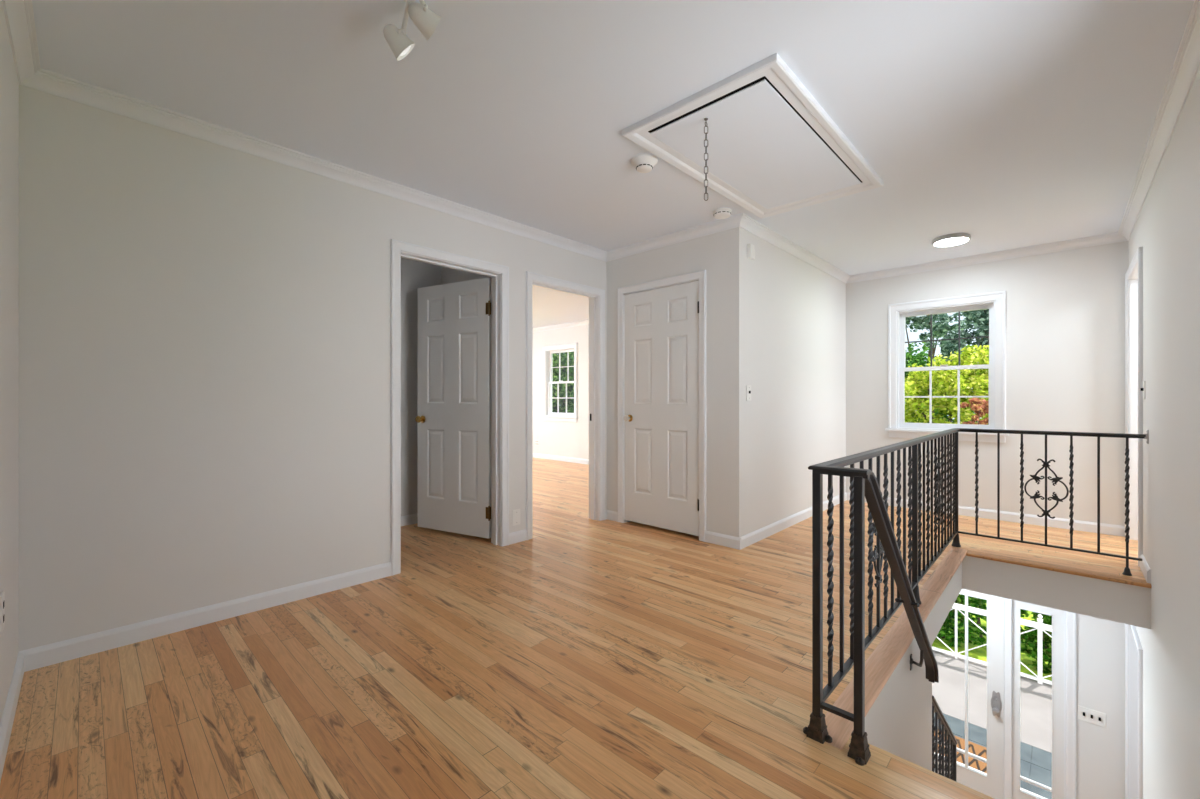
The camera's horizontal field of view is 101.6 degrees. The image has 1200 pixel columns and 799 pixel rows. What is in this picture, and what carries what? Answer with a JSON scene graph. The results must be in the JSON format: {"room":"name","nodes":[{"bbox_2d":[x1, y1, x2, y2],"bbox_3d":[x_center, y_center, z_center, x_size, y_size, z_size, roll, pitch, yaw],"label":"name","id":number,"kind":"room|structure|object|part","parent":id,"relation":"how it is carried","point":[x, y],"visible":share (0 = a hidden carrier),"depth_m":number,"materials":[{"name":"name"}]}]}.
{"room":"upstairs landing","nodes":[
{"label":"upstairs landing","id":0,"kind":"room"},
{"bbox_2d":[0,0,18,722],"bbox_3d":[-1.089,1.256,0.703,3.547,5.180,0.120,0,0,43],"label":"wall","id":1,"kind":"structure","parent":0,"point":[9,85],"depth_m":1.69,"materials":[{"name":"white paint"}]},
{"bbox_2d":[0,591,4,633],"bbox_3d":[-1.874,0.665,1.534,0.070,0.115,0.007,0,0,43],"label":"wall outlet","id":2,"kind":"object","parent":1,"relation":"attached to","point":[2,595],"visible":1,"depth_m":1.51,"materials":[{"name":"white plastic"}]},
{"bbox_2d":[0,652,23,781],"bbox_3d":[-1.081,1.054,0.788,3.412,0.083,0.015,0,0,43],"label":"baseboard","id":3,"kind":"structure","parent":1,"relation":"attached to","point":[7,720],"depth_m":1.64,"materials":[{"name":"white paint"}]},
{"bbox_2d":[19,85,605,650],"bbox_3d":[-1.182,-0.119,3.272,0.120,2.430,3.724,0,0,43],"label":"wall","id":4,"kind":"structure","parent":0,"point":[204,326],"depth_m":2.36,"materials":[{"name":"white paint"}]},
{"bbox_2d":[19,510,606,671],"bbox_3d":[-1.133,1.054,3.226,0.015,0.083,3.484,0,0,43],"label":"baseboard","id":5,"kind":"structure","parent":4,"relation":"attached to","point":[54,653],"depth_m":2.35,"materials":[{"name":"white paint"}]},
{"bbox_2d":[390,239,508,575],"bbox_3d":[-1.046,0.048,3.416,0.162,2.095,0.888,0,0,43],"label":"door frame","id":6,"kind":"structure","parent":4,"relation":"attached to","point":[499,274],"depth_m":3.53,"materials":[{"name":"white paint"}]},
{"bbox_2d":[415,278,490,538],"bbox_3d":[-1.174,0.066,3.929,0.779,1.995,0.160,0,0,28],"label":"door","id":7,"kind":"structure","parent":4,"relation":"in","point":[453,419],"depth_m":3.90,"materials":[{"name":"white paint"}]},
{"bbox_3d":[-1.488,0.164,4.036,0.056,0.056,0.058,0,0,28],"label":"knob","id":8,"kind":"part","parent":7,"relation":"part of","materials":[{"name":"gold metal"}]},
{"bbox_2d":[526,271,604,539],"bbox_3d":[-0.317,0.048,4.186,0.162,2.095,0.893,0,0,43],"label":"door frame","id":9,"kind":"structure","parent":4,"relation":"attached to","point":[596,296],"depth_m":4.42,"materials":[{"name":"white paint"}]},
{"bbox_2d":[401,258,440,515],"bbox_3d":[-1.644,-0.119,3.670,1.097,2.430,1.470,0,0,43],"label":"wall","id":10,"kind":"structure","parent":0,"point":[415,275],"depth_m":4.29,"materials":[{"name":"white paint"}]},
{"bbox_2d":[401,513,417,525],"bbox_3d":[-1.573,1.054,3.672,0.997,0.083,1.370,0,0,43],"label":"baseboard","id":11,"kind":"structure","parent":10,"relation":"attached to","point":[408,519],"depth_m":4.28,"materials":[{"name":"white paint"}]},
{"bbox_2d":[441,266,490,284],"bbox_3d":[-2.533,-0.119,5.592,5.032,2.430,0.100,0,0,43],"label":"wall partition","id":12,"kind":"structure","parent":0,"point":[448,275],"depth_m":4.33,"materials":[{"name":"white paint"}]},
{"bbox_2d":[532,324,588,459],"bbox_3d":[-0.044,-0.119,8.221,5.032,2.430,0.160,0,0,43],"label":"wall","id":13,"kind":"structure","parent":0,"point":[557,438],"depth_m":8.66,"materials":[{"name":"white paint"}]},
{"bbox_2d":[541,343,577,421],"bbox_3d":[-0.685,-0.294,8.790,0.960,1.370,0.195,0,0,43],"label":"window","id":14,"kind":"structure","parent":13,"relation":"in","point":[547,351],"depth_m":8.88,"materials":[{"name":"white paint"}]},
{"bbox_3d":[-0.729,0.312,8.743,0.960,0.026,0.065,0,0,43],"label":"sill","id":15,"kind":"part","parent":14,"relation":"part of","materials":[{"name":"white paint"}]},
{"bbox_3d":[-0.678,-0.020,8.797,0.744,0.613,0.035,0,0,43],"label":"sash","id":16,"kind":"part","parent":14,"relation":"part of","materials":[{"name":"white paint"}]},
{"bbox_3d":[-0.650,-0.591,8.826,0.744,0.602,0.035,0,0,43],"label":"sash","id":17,"kind":"part","parent":14,"relation":"part of","materials":[{"name":"white paint"}]},
{"bbox_2d":[532,453,588,464],"bbox_3d":[-0.104,1.054,8.158,5.032,0.083,0.015,0,0,43],"label":"baseboard","id":18,"kind":"structure","parent":13,"relation":"attached to","point":[534,455],"depth_m":8.70,"materials":[{"name":"white paint"}]},
{"bbox_2d":[532,320,588,332],"bbox_3d":[-1.299,-1.300,6.896,5.032,0.068,3.490,0,0,43],"label":"trim","id":19,"kind":"structure","parent":13,"relation":"attached to","point":[584,322],"depth_m":8.68,"materials":[{"name":"white paint"}]},
{"bbox_2d":[0,457,1144,798],"bbox_3d":[0.249,1.145,4.117,11.100,0.100,6.678,0,0,43],"label":"floor","id":20,"kind":"structure","parent":0,"point":[583,657],"depth_m":1.90,"materials":[{"name":"brown wood"}]},
{"bbox_2d":[803,428,1148,765],"bbox_3d":[2.009,0.784,2.303,1.007,1.197,2.921,0,0,43],"label":"stair railing","id":21,"kind":"object","parent":20,"relation":"on","point":[864,483],"visible":1,"depth_m":2.10,"materials":[{"name":"black metal"}]},
{"bbox_3d":[0.708,0.660,1.591,0.025,0.850,0.025,0,0,43],"label":"newel post","id":22,"kind":"part","parent":21,"relation":"part of","materials":[{"name":"black metal"}]},
{"bbox_3d":[0.796,0.660,1.503,0.025,0.850,0.025,0,0,43],"label":"newel post","id":23,"kind":"part","parent":21,"relation":"part of","materials":[{"name":"black metal"}]},
{"bbox_3d":[1.223,0.799,1.963,0.055,1.167,1.227,0,0,43],"label":"handrail","id":24,"kind":"part","parent":21,"relation":"part of","materials":[{"name":"black metal"}]},
{"bbox_3d":[1.700,0.660,2.639,0.025,0.850,0.025,0,0,43],"label":"newel post","id":25,"kind":"part","parent":21,"relation":"part of","materials":[{"name":"black metal"}]},
{"bbox_3d":[2.662,0.660,3.656,0.025,0.850,0.025,0,0,43],"label":"newel post","id":26,"kind":"part","parent":21,"relation":"part of","materials":[{"name":"black metal"}]},
{"bbox_3d":[2.020,0.227,2.306,0.970,0.026,2.889,0,0,43],"label":"rail","id":27,"kind":"part","parent":21,"relation":"part of","materials":[{"name":"black metal"}]},
{"bbox_3d":[2.020,0.988,2.306,0.945,0.012,2.865,0,0,43],"label":"rail","id":28,"kind":"part","parent":21,"relation":"part of","materials":[{"name":"black metal"}]},
{"bbox_2d":[32,0,1193,327],"bbox_3d":[-0.873,-1.365,4.766,8.819,0.060,6.318,0,0,43],"label":"ceiling","id":29,"kind":"structure","parent":0,"point":[1004,124],"depth_m":2.10,"materials":[{"name":"white paint"}]},
{"bbox_2d":[383,0,440,60],"bbox_3d":[-0.357,-1.246,1.371,0.964,0.176,0.125,0,0,43],"label":"track light","id":30,"kind":"object","parent":29,"relation":"attached to","point":[425,20],"visible":1,"depth_m":1.61,"materials":[{"name":"white plastic"}]},
{"bbox_3d":[-0.680,-1.208,1.660,0.084,0.099,0.101,0,0,43],"label":"lamp shade","id":31,"kind":"part","parent":30,"relation":"part of","materials":[{"name":"white plastic"}]},
{"bbox_3d":[-0.676,-1.204,1.667,0.068,0.063,0.060,0,0,43],"label":"bulb","id":32,"kind":"part","parent":30,"relation":"part of","materials":[{"name":"white glass"}]},
{"bbox_3d":[-0.573,-1.232,1.594,0.085,0.089,0.099,0,0,43],"label":"lamp shade","id":33,"kind":"part","parent":30,"relation":"part of","materials":[{"name":"white plastic"}]},
{"bbox_2d":[631,153,657,172],"bbox_3d":[0.247,-1.306,2.727,0.148,0.056,0.148,0,0,43],"label":"smoke detector","id":34,"kind":"object","parent":29,"relation":"attached to","point":[643,163],"visible":1,"depth_m":2.69,"materials":[{"name":"white plastic"}]},
{"bbox_2d":[713,208,731,218],"bbox_3d":[0.867,-1.315,3.469,0.128,0.040,0.128,0,0,43],"label":"smoke detector","id":35,"kind":"object","parent":29,"relation":"attached to","point":[721,213],"visible":1,"depth_m":3.43,"materials":[{"name":"white plastic"}]},
{"bbox_2d":[622,53,883,218],"bbox_3d":[0.923,-1.312,2.713,0.790,0.046,1.540,0,0,43],"label":"attic hatch","id":36,"kind":"object","parent":29,"relation":"attached to","point":[773,149],"visible":0.99,"depth_m":2.53,"materials":[{"name":"white paint"}]},
{"bbox_2d":[704,126,707,200],"bbox_3d":[0.501,-1.116,2.311,0.016,0.355,0.016,0,0,43],"label":"pull chain","id":37,"kind":"object","parent":36,"relation":"hanging from","point":[706,133],"visible":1,"depth_m":2.31,"materials":[{"name":"silver metal"}]},
{"bbox_3d":[0.926,-1.329,2.721,0.599,0.006,1.333,0,0,43],"label":"panel","id":38,"kind":"part","parent":36,"relation":"part of","materials":[{"name":"white paint"}]},
{"bbox_2d":[932,233,970,246],"bbox_3d":[2.901,-1.315,4.042,0.264,0.039,0.264,0,0,43],"label":"recessed light","id":39,"kind":"object","parent":29,"relation":"in","point":[956,238],"visible":1,"depth_m":3.99,"materials":[{"name":"grey"}]},
{"bbox_2d":[934,238,968,245],"bbox_3d":[2.901,-1.300,4.042,0.231,0.010,0.231,0,0,43],"label":"diffuser","id":40,"kind":"object","parent":39,"relation":"attached to","point":[937,241],"depth_m":4.02,"materials":[{"name":"white plastic"}]},
{"bbox_2d":[606,227,746,537],"bbox_3d":[0.581,-0.119,4.085,1.324,2.430,0.120,0,0,43],"label":"wall","id":41,"kind":"structure","parent":0,"point":[723,254],"depth_m":3.71,"materials":[{"name":"white paint"}]},
{"bbox_2d":[624,281,698,535],"bbox_3d":[0.492,0.070,4.073,0.778,2.000,0.098,0,0,43],"label":"door","id":42,"kind":"structure","parent":41,"relation":"in","point":[661,418],"depth_m":4.06,"materials":[{"name":"white paint"}]},
{"bbox_3d":[0.241,0.165,4.284,0.056,0.056,0.058,0,0,43],"label":"knob","id":43,"kind":"part","parent":42,"relation":"part of","materials":[{"name":"gold metal"}]},
{"bbox_2d":[618,270,705,541],"bbox_3d":[0.535,0.048,4.128,0.898,2.095,0.162,0,0,43],"label":"door frame","id":44,"kind":"structure","parent":41,"relation":"attached to","point":[700,276],"depth_m":4.14,"materials":[{"name":"white paint"}]},
{"bbox_2d":[607,510,740,549],"bbox_3d":[0.546,1.054,4.025,1.324,0.083,0.015,0,0,43],"label":"baseboard","id":45,"kind":"structure","parent":41,"relation":"attached to","point":[710,537],"depth_m":3.69,"materials":[{"name":"white paint"}]},
{"bbox_2d":[747,231,845,533],"bbox_3d":[1.852,-0.119,4.551,0.120,2.430,2.304,0,0,43],"label":"wall","id":46,"kind":"structure","parent":0,"point":[796,310],"depth_m":4.25,"materials":[{"name":"white paint"}]},
{"bbox_2d":[2,0,1199,283],"bbox_3d":[0.939,-1.300,2.933,3.427,0.068,5.908,0,0,43],"label":"trim","id":47,"kind":"structure","parent":46,"relation":"attached to","point":[19,15],"depth_m":2.65,"materials":[{"name":"white paint"}]},
{"bbox_2d":[746,385,750,400],"bbox_3d":[1.126,-0.050,3.685,0.016,0.118,0.075,0,0,43],"label":"light switch","id":48,"kind":"object","parent":46,"relation":"attached to","point":[748,387],"visible":1,"depth_m":3.68,"materials":[{"name":"white plastic"}]},
{"bbox_2d":[747,244,754,259],"bbox_3d":[1.151,-1.115,3.702,0.030,0.102,0.110,0,0,43],"label":"wall sensor","id":49,"kind":"object","parent":46,"relation":"attached to","point":[750,247],"visible":1,"depth_m":3.67,"materials":[{"name":"white plastic"}]},
{"bbox_2d":[740,492,846,548],"bbox_3d":[1.859,1.054,4.461,0.015,0.083,2.424,0,0,43],"label":"baseboard","id":50,"kind":"structure","parent":46,"relation":"attached to","point":[751,538],"depth_m":4.07,"materials":[{"name":"white paint"}]},
{"bbox_2d":[865,562,961,770],"bbox_3d":[1.669,2.482,2.606,0.100,2.728,2.640,0,0,43],"label":"wall","id":51,"kind":"structure","parent":0,"point":[898,722],"depth_m":2.35,"materials":[{"name":"white paint"}]},
{"bbox_2d":[825,547,967,749],"bbox_3d":[1.683,1.107,2.579,0.098,0.022,2.800,0,0,43],"label":"trim","id":52,"kind":"structure","parent":51,"relation":"on","point":[880,665],"depth_m":2.10,"materials":[{"name":"brown wood"}]},
{"bbox_2d":[846,241,1128,798],"bbox_3d":[3.014,1.256,5.148,3.699,5.180,0.160,0,0,43],"label":"wall","id":53,"kind":"structure","parent":0,"point":[1065,310],"depth_m":4.19,"materials":[{"name":"white paint"}]},
{"bbox_2d":[885,291,1008,442],"bbox_3d":[3.363,-0.294,4.779,0.978,1.370,0.195,0,0,43],"label":"window","id":54,"kind":"structure","parent":53,"relation":"in","point":[995,302],"depth_m":4.73,"materials":[{"name":"white paint"}]},
{"bbox_3d":[3.370,-0.020,4.786,0.762,0.613,0.035,0,0,43],"label":"sash","id":55,"kind":"part","parent":54,"relation":"part of","materials":[{"name":"white paint"}]},
{"bbox_3d":[3.397,-0.591,4.815,0.762,0.602,0.035,0,0,43],"label":"sash","id":56,"kind":"part","parent":54,"relation":"part of","materials":[{"name":"white paint"}]},
{"bbox_3d":[3.318,0.312,4.732,0.978,0.026,0.065,0,0,43],"label":"sill","id":57,"kind":"part","parent":54,"relation":"part of","materials":[{"name":"white paint"}]},
{"bbox_2d":[934,589,1003,798],"bbox_3d":[3.350,2.776,4.762,0.898,2.120,0.119,0,0,43],"label":"door","id":58,"kind":"structure","parent":53,"relation":"in","point":[991,784],"depth_m":4.52,"materials":[{"name":"white paint"}]},
{"bbox_3d":[3.621,2.803,4.474,0.052,0.117,0.073,0,0,43],"label":"knob","id":59,"kind":"part","parent":58,"relation":"part of","materials":[{"name":"grey metal"}]},
{"bbox_3d":[3.641,2.800,4.495,0.080,0.230,0.015,0,0,43],"label":"handle plate","id":60,"kind":"part","parent":58,"relation":"part of","materials":[{"name":"grey metal"}]},
{"bbox_2d":[847,492,1124,536],"bbox_3d":[3.451,1.054,4.613,2.088,0.083,0.015,0,0,43],"label":"baseboard","id":61,"kind":"structure","parent":53,"relation":"attached to","point":[1117,530],"depth_m":4.27,"materials":[{"name":"white paint"}]},
{"bbox_2d":[1012,600,1063,798],"bbox_3d":[3.863,2.776,4.323,0.343,2.120,0.052,0,0,43],"label":"door","id":62,"kind":"structure","parent":53,"relation":"in","point":[1057,789],"depth_m":4.24,"materials":[{"name":"white paint"}]},
{"bbox_2d":[1004,598,1075,798],"bbox_3d":[3.385,2.740,4.768,1.800,2.210,0.161,0,0,43],"label":"door frame","id":63,"kind":"structure","parent":53,"relation":"attached to","point":[1069,617],"depth_m":4.15,"materials":[{"name":"white paint"}]},
{"bbox_2d":[1078,705,1105,727],"bbox_3d":[4.058,2.618,4.036,0.165,0.115,0.018,0,0,43],"label":"light switch","id":64,"kind":"object","parent":53,"relation":"attached to","point":[1098,718],"visible":1,"depth_m":4.04,"materials":[{"name":"white plastic"}]},
{"bbox_2d":[962,556,1150,628],"bbox_3d":[2.941,1.242,3.289,1.009,0.248,0.100,0,0,43],"label":"wall","id":65,"kind":"structure","parent":0,"point":[1128,604],"depth_m":3.17,"materials":[{"name":"white paint"}]},
{"bbox_2d":[966,550,1151,587],"bbox_3d":[2.967,1.107,3.224,0.881,0.022,0.098,0,0,43],"label":"trim","id":66,"kind":"structure","parent":65,"relation":"on","point":[1057,568],"depth_m":3.17,"materials":[{"name":"brown wood"}]},
{"bbox_2d":[1129,68,1199,798],"bbox_3d":[2.186,1.256,1.671,0.120,5.180,6.028,0,0,43],"label":"wall","id":67,"kind":"structure","parent":0,"point":[1167,226],"depth_m":2.31,"materials":[{"name":"white paint"}]},
{"bbox_2d":[1125,247,1142,566],"bbox_3d":[3.907,0.048,3.503,0.141,2.095,0.940,0,0,43],"label":"door frame","id":68,"kind":"structure","parent":67,"relation":"attached to","point":[1134,273],"depth_m":3.81,"materials":[{"name":"white paint"}]},
{"bbox_2d":[1125,624,1142,798],"bbox_3d":[3.907,2.740,3.503,0.141,2.210,0.940,0,0,43],"label":"door frame","id":69,"kind":"structure","parent":67,"relation":"attached to","point":[1133,647],"depth_m":3.82,"materials":[{"name":"white paint"}]},
{"bbox_2d":[1141,381,1144,398],"bbox_3d":[3.472,-0.059,3.130,0.018,0.118,0.075,0,0,43],"label":"light switch","id":70,"kind":"object","parent":67,"relation":"attached to","point":[1143,388],"visible":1,"depth_m":3.12,"materials":[{"name":"white plastic"}]},
{"bbox_3d":[3.477,-0.059,3.126,0.006,0.118,0.075,0,0,43],"label":"plate","id":71,"kind":"part","parent":70,"relation":"part of","materials":[{"name":"white plastic"}]},
{"bbox_2d":[1140,554,1150,582],"bbox_3d":[3.408,1.054,3.060,0.015,0.083,0.390,0,0,43],"label":"baseboard","id":72,"kind":"structure","parent":67,"relation":"attached to","point":[1144,567],"depth_m":3.00,"materials":[{"name":"white paint"}]},
{"bbox_3d":[1.093,1.256,1.265,0.909,0.278,0.100,0,0,43],"label":"wall","id":73,"kind":"structure","parent":0,"visible":0},
{"bbox_2d":[842,736,993,798],"bbox_3d":[1.110,1.107,1.262,0.881,0.022,0.098,0,0,43],"label":"trim","id":74,"kind":"structure","parent":73,"relation":"on","point":[945,787],"depth_m":1.42,"materials":[{"name":"brown wood"}]},
{"label":"outside","id":75,"kind":"structure","parent":0,"visible":0},
{"bbox_2d":[932,603,1051,680],"bbox_3d":[19.021,4.115,27.366,90.000,0.160,54.100,0,0,43],"label":"ground","id":76,"kind":"structure","parent":75,"point":[980,653],"depth_m":7.80,"materials":[{"name":"green plant"}]},
{"bbox_2d":[552,352,573,412],"bbox_3d":[-0.784,0.886,14.411,3.060,6.449,4.186,0,0,16],"label":"tree","id":77,"kind":"object","parent":76,"relation":"on","point":[563,356],"visible":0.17,"depth_m":13.22,"materials":[{"name":"green plant"}]},
{"bbox_2d":[906,312,967,387],"bbox_3d":[10.819,-0.123,16.165,3.654,8.454,2.992,0,0,16],"label":"tree","id":78,"kind":"object","parent":76,"relation":"on","point":[939,330],"visible":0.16,"depth_m":15.62,"materials":[{"name":"green plant"}]},
{"bbox_2d":[905,342,977,423],"bbox_3d":[7.856,1.309,12.777,3.263,5.598,2.125,0,0,36],"label":"bushy tree","id":79,"kind":"object","parent":76,"relation":"on","point":[920,359],"visible":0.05,"depth_m":12.36,"materials":[{"name":"green plant"}]},
{"bbox_2d":[905,345,988,424],"bbox_3d":[6.906,1.480,9.736,4.014,5.262,2.133,0,0,43],"label":"shrub","id":80,"kind":"object","parent":76,"relation":"on","point":[944,382],"visible":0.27,"depth_m":9.51,"materials":[{"name":"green plant"}]},
{"bbox_2d":[936,594,986,647],"bbox_3d":[5.832,3.083,8.146,0.911,2.072,1.184,0,0,-23],"label":"shrub","id":81,"kind":"object","parent":76,"relation":"on","point":[947,631],"visible":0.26,"depth_m":7.90,"materials":[{"name":"green plant"}]},
{"bbox_2d":[941,309,988,413],"bbox_3d":[10.161,-0.032,12.522,2.331,8.276,2.344,0,0,-42],"label":"tree","id":82,"kind":"object","parent":76,"relation":"on","point":[980,318],"visible":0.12,"depth_m":12.62,"materials":[{"name":"green plant"}]},
{"bbox_2d":[960,398,988,637],"bbox_3d":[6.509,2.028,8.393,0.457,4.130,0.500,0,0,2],"label":"maple","id":83,"kind":"object","parent":76,"relation":"on","point":[981,406],"visible":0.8,"depth_m":8.37,"materials":[{"name":"red plant"}]},
{"bbox_2d":[932,650,1051,752],"bbox_3d":[4.634,3.955,6.932,9.200,0.120,1.760,0,0,43],"label":"patio","id":84,"kind":"structure","parent":76,"relation":"on","point":[949,692],"depth_m":6.37,"materials":[{"name":"concrete"}]},
{"bbox_2d":[932,603,1051,684],"bbox_3d":[5.365,3.423,7.369,7.548,0.945,0.070,0,0,43],"label":"terrace railing","id":85,"kind":"object","parent":84,"relation":"on","point":[1039,625],"visible":0.31,"depth_m":6.83,"materials":[{"name":"white paint"}]},
{"bbox_3d":[5.365,3.486,7.369,0.028,0.820,0.028,0,0,43],"label":"post","id":86,"kind":"part","parent":85,"relation":"part of","materials":[{"name":"white paint"}]},
{"bbox_3d":[5.365,3.848,7.369,7.520,0.035,0.040,0,0,43],"label":"rail","id":87,"kind":"part","parent":85,"relation":"part of","materials":[{"name":"white paint"}]},
{"bbox_3d":[5.365,3.113,7.369,7.520,0.065,0.070,0,0,43],"label":"rail","id":88,"kind":"part","parent":85,"relation":"part of","materials":[{"name":"white paint"}]},
{"bbox_3d":[6.048,3.423,6.723,0.060,0.945,0.060,0,0,43],"label":"post","id":89,"kind":"part","parent":85,"relation":"part of","materials":[{"name":"white paint"}]},
{"bbox_2d":[934,713,1051,798],"bbox_3d":[3.530,3.955,5.766,9.200,0.121,1.448,0,0,43],"label":"paving","id":90,"kind":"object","parent":76,"relation":"on","point":[1035,763],"visible":0.04,"depth_m":5.31,"materials":[{"name":"grey concrete"}]},
{"bbox_2d":[934,732,986,773],"bbox_3d":[3.872,3.887,5.471,1.000,0.015,0.570,0,0,43],"label":"door mat","id":91,"kind":"object","parent":90,"relation":"on","point":[973,748],"visible":0.11,"depth_m":5.36,"materials":[{"name":"brown"}]},
{"bbox_2d":[1020,609,1051,673],"bbox_3d":[6.803,3.067,7.234,0.929,2.096,1.131,0,0,-21],"label":"shrub","id":92,"kind":"object","parent":76,"relation":"on","point":[1029,640],"visible":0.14,"depth_m":7.26,"materials":[{"name":"green plant"}]},
{"bbox_3d":[1.175,3.896,2.711,2.779,0.100,5.908,0,0,43],"label":"floor","id":93,"kind":"structure","parent":0,"visible":0},
{"bbox_2d":[932,695,957,781],"bbox_3d":[2.152,2.751,3.067,0.070,2.190,0.897,0,0,43],"label":"railing","id":94,"kind":"object","parent":93,"relation":"on","point":[950,744],"visible":0.63,"depth_m":3.05,"materials":[{"name":"black metal"}]},
{"bbox_3d":[2.142,2.015,3.055,0.042,0.719,0.865,0,0,43],"label":"rail","id":95,"kind":"part","parent":94,"relation":"part of","materials":[{"name":"black metal"}]},
{"bbox_3d":[2.437,3.099,3.367,0.070,1.492,0.070,0,0,43],"label":"newel post","id":96,"kind":"part","parent":94,"relation":"part of","materials":[{"name":"black metal"}]}
]}

